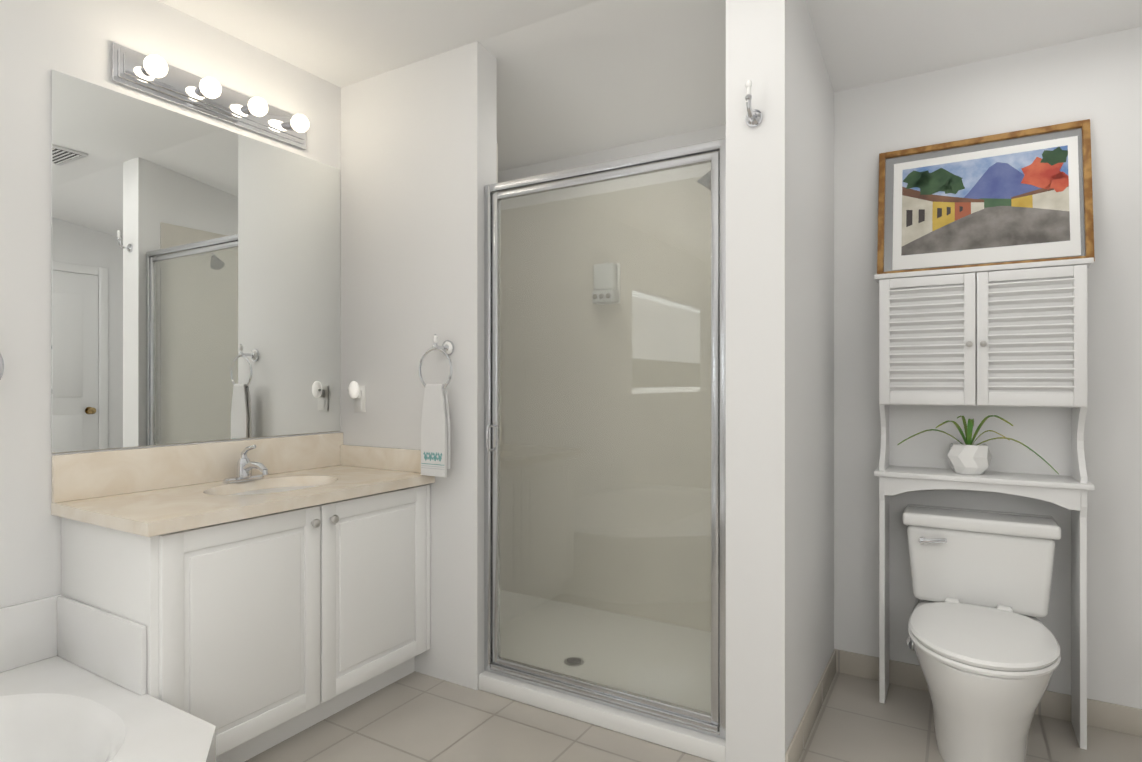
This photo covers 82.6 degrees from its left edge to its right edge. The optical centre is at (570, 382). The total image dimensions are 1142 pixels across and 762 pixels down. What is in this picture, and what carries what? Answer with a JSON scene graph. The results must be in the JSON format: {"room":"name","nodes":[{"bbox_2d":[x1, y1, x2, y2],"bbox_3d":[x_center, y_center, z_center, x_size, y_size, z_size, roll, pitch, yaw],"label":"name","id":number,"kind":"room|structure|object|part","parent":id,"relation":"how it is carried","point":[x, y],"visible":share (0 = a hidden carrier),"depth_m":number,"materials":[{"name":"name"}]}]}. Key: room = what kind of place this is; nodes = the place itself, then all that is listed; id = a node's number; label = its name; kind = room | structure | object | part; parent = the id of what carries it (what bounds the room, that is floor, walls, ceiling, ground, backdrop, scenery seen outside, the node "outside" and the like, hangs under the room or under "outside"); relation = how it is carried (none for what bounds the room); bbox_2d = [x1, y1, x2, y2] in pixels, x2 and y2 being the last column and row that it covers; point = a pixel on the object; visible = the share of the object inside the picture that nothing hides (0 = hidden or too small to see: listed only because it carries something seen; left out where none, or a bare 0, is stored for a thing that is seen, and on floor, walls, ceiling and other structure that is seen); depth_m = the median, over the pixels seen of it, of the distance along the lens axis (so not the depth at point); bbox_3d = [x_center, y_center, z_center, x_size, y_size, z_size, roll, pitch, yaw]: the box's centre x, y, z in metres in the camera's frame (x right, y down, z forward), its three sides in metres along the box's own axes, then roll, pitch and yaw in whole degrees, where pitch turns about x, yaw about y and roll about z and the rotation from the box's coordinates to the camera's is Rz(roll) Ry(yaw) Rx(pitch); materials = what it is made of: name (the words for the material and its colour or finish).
{"room":"bathroom","nodes":[
{"label":"bathroom","id":0,"kind":"room"},
{"bbox_2d":[0,0,340,607],"bbox_3d":[-2.162,-0.066,1.057,0.120,2.470,6.410,0,0,31],"label":"wall","id":1,"kind":"structure","parent":0,"point":[40,40],"depth_m":1.93,"materials":[{"name":"white paint"}]},
{"bbox_2d":[0,353,3,379],"bbox_3d":[-1.635,-0.071,1.739,0.086,0.223,0.170,0,0,31],"label":"towel ring","id":2,"kind":"object","parent":1,"relation":"attached to","point":[1,366],"visible":1,"depth_m":1.79,"materials":[{"name":"silver metal"}]},
{"bbox_2d":[51,69,339,452],"bbox_3d":[-1.287,-0.364,2.403,0.004,1.152,1.058,0,0,31],"label":"mirror","id":3,"kind":"object","parent":1,"relation":"attached to","point":[195,280],"visible":1,"depth_m":2.27,"materials":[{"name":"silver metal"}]},
{"bbox_2d":[112,43,308,148],"bbox_3d":[-1.239,-1.030,2.365,0.126,0.124,0.720,0,0,31],"label":"sconce","id":4,"kind":"object","parent":1,"relation":"attached to","point":[157,76],"visible":1,"depth_m":2.28,"materials":[{"name":"silver metal"}]},
{"bbox_2d":[341,41,496,689],"bbox_3d":[-0.655,-0.065,2.720,0.767,2.470,0.120,0,0,31],"label":"wall","id":5,"kind":"structure","parent":0,"point":[418,156],"depth_m":2.59,"materials":[{"name":"white paint"}]},
{"bbox_2d":[347,381,365,411],"bbox_3d":[-0.921,0.060,2.778,0.070,0.134,0.052,0,0,31],"label":"outlet","id":6,"kind":"object","parent":5,"relation":"attached to","point":[356,391],"visible":1,"depth_m":2.78,"materials":[{"name":"white plastic"}]},
{"bbox_2d":[419,334,453,476],"bbox_3d":[-0.502,0.084,2.507,0.170,0.542,0.089,0,0,31],"label":"towel ring","id":7,"kind":"object","parent":5,"relation":"attached to","point":[435,440],"visible":1,"depth_m":2.46,"materials":[{"name":"white fabric"}]},
{"bbox_2d":[421,384,449,476],"bbox_3d":[-0.517,0.180,2.481,0.124,0.351,0.029,0,0,31],"label":"towel","id":8,"kind":"object","parent":7,"relation":"hanging from","point":[435,421],"depth_m":2.46,"materials":[{"name":"white fabric"}]},
{"bbox_2d":[497,143,504,589],"bbox_3d":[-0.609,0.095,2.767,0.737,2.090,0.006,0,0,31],"label":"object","id":9,"kind":"structure","parent":5,"relation":"attached to","point":[502,220],"depth_m":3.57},
{"bbox_2d":[158,0,1141,170],"bbox_3d":[-0.564,-1.285,0.106,3.840,0.232,6.410,0,0,31],"label":"ceiling","id":10,"kind":"structure","parent":0,"point":[576,77],"depth_m":2.41,"materials":[{"name":"white paint"}]},
{"bbox_2d":[245,671,1141,761],"bbox_3d":[-0.564,1.219,0.105,3.840,0.100,6.410,0,0,31],"label":"floor","id":11,"kind":"structure","parent":0,"point":[414,716],"depth_m":2.16,"materials":[{"name":"tile"}]},
{"bbox_2d":[0,594,215,761],"bbox_3d":[-1.397,0.904,0.853,1.398,0.530,1.763,0,0,31],"label":"bathtub","id":12,"kind":"object","parent":11,"relation":"on","point":[73,680],"visible":1,"depth_m":1.70,"materials":[{"name":"plastic"}]},
{"bbox_2d":[51,432,434,761],"bbox_3d":[-1.045,0.694,2.262,0.562,0.952,1.063,0,0,31],"label":"bathroom vanity","id":13,"kind":"object","parent":11,"relation":"on","point":[269,592],"visible":0.96,"depth_m":2.05,"materials":[{"name":"white wood"}]},
{"bbox_2d":[51,432,434,536],"bbox_3d":[-1.049,0.350,2.264,0.553,0.264,1.063,0,0,31],"label":"countertop","id":14,"kind":"structure","parent":13,"relation":"on","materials":[{"name":"stone"}]},
{"bbox_2d":[223,445,267,482],"bbox_3d":[-1.153,0.292,2.360,0.162,0.135,0.156,0,0,31],"label":"faucet","id":15,"kind":"object","parent":14,"relation":"on","point":[245,466],"depth_m":2.36,"materials":[{"name":"silver metal"}]},
{"bbox_2d":[479,590,725,761],"bbox_3d":[-0.029,1.140,2.829,1.729,0.060,0.940,0,0,31],"label":"pan","id":16,"kind":"object","parent":11,"relation":"on","point":[694,743],"visible":0.31,"depth_m":2.59,"materials":[{"name":"white"}]},
{"bbox_2d":[484,138,725,739],"bbox_3d":[0.076,0.175,2.257,0.959,1.870,0.077,0,0,31],"label":"shower door","id":17,"kind":"structure","parent":16,"relation":"on","point":[713,721],"depth_m":2.24,"materials":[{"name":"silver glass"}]},
{"bbox_2d":[903,504,1060,761],"bbox_3d":[1.295,0.816,2.063,0.457,0.708,0.760,0,0,31],"label":"toilet","id":18,"kind":"object","parent":11,"relation":"on","point":[981,641],"visible":1,"depth_m":2.02,"materials":[{"name":"white ceramic"}]},
{"bbox_2d":[874,257,1093,749],"bbox_3d":[1.419,0.388,2.281,0.628,1.562,0.241,0,0,31],"label":"etagere","id":19,"kind":"object","parent":11,"relation":"on","point":[1006,342],"visible":1,"depth_m":2.23,"materials":[{"name":"white paint"}]},
{"bbox_2d":[898,415,1058,474],"bbox_3d":[1.408,0.215,2.275,0.474,0.208,0.166,0,0,31],"label":"plant","id":20,"kind":"object","parent":19,"relation":"on","point":[969,456],"visible":1,"depth_m":2.26,"materials":[{"name":"green plant"}]},
{"bbox_3d":[1.408,0.268,2.297,0.135,0.103,0.129,0,0,31],"label":"pot","id":21,"kind":"part","parent":20,"relation":"part of","materials":[{"name":"white ceramic"}]},
{"bbox_2d":[726,0,833,761],"bbox_3d":[0.788,-0.065,2.341,0.175,2.470,0.945,0,0,31],"label":"wall","id":22,"kind":"structure","parent":0,"point":[779,404],"depth_m":1.96,"materials":[{"name":"white paint"}]},
{"bbox_2d":[745,80,762,126],"bbox_3d":[0.527,-0.818,1.904,0.050,0.116,0.071,0,0,31],"label":"robe hook","id":23,"kind":"object","parent":22,"relation":"attached to","point":[754,118],"visible":1,"depth_m":1.91,"materials":[{"name":"silver metal"}]},
{"bbox_2d":[785,649,840,761],"bbox_3d":[0.848,1.125,2.260,0.009,0.090,0.863,0,0,31],"label":"baseboard","id":24,"kind":"structure","parent":22,"relation":"attached to","point":[793,753],"depth_m":2.22,"materials":[{"name":"tile"}]},
{"bbox_2d":[498,26,1141,708],"bbox_3d":[1.079,-0.065,2.747,3.720,2.470,0.190,0,0,31],"label":"wall","id":25,"kind":"structure","parent":0,"point":[1096,80],"depth_m":2.33,"materials":[{"name":"white paint"}]},
{"bbox_2d":[505,176,710,631],"bbox_3d":[0.210,0.095,3.231,1.729,2.090,0.007,0,0,31],"label":"shower wall tile","id":26,"kind":"structure","parent":25,"relation":"attached to","point":[528,352],"depth_m":3.23,"materials":[{"name":"beige tile"}]},
{"bbox_2d":[592,261,619,304],"bbox_3d":[0.169,-0.493,3.202,0.124,0.207,0.084,0,0,31],"label":"soap dispenser","id":27,"kind":"object","parent":26,"relation":"attached to","point":[603,281],"depth_m":3.18,"materials":[{"name":"white plastic"}]},
{"bbox_2d":[697,170,710,189],"bbox_3d":[0.556,-0.769,2.343,0.212,0.157,0.080,0,0,31],"label":"shower head","id":28,"kind":"object","parent":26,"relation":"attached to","point":[709,183],"depth_m":2.35},
{"bbox_2d":[877,119,1094,273],"bbox_3d":[1.464,-0.645,2.342,0.650,0.505,0.020,0,-10,31],"label":"picture frame","id":29,"kind":"object","parent":25,"relation":"attached to","point":[1021,196],"visible":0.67,"depth_m":2.32,"materials":[{"name":"brown wood"}]},
{"bbox_2d":[841,650,1141,736],"bbox_3d":[1.795,1.125,2.203,1.695,0.090,0.010,0,0,31],"label":"baseboard","id":30,"kind":"structure","parent":25,"relation":"attached to","point":[1112,717],"depth_m":2.27,"materials":[{"name":"tile"}]}
]}

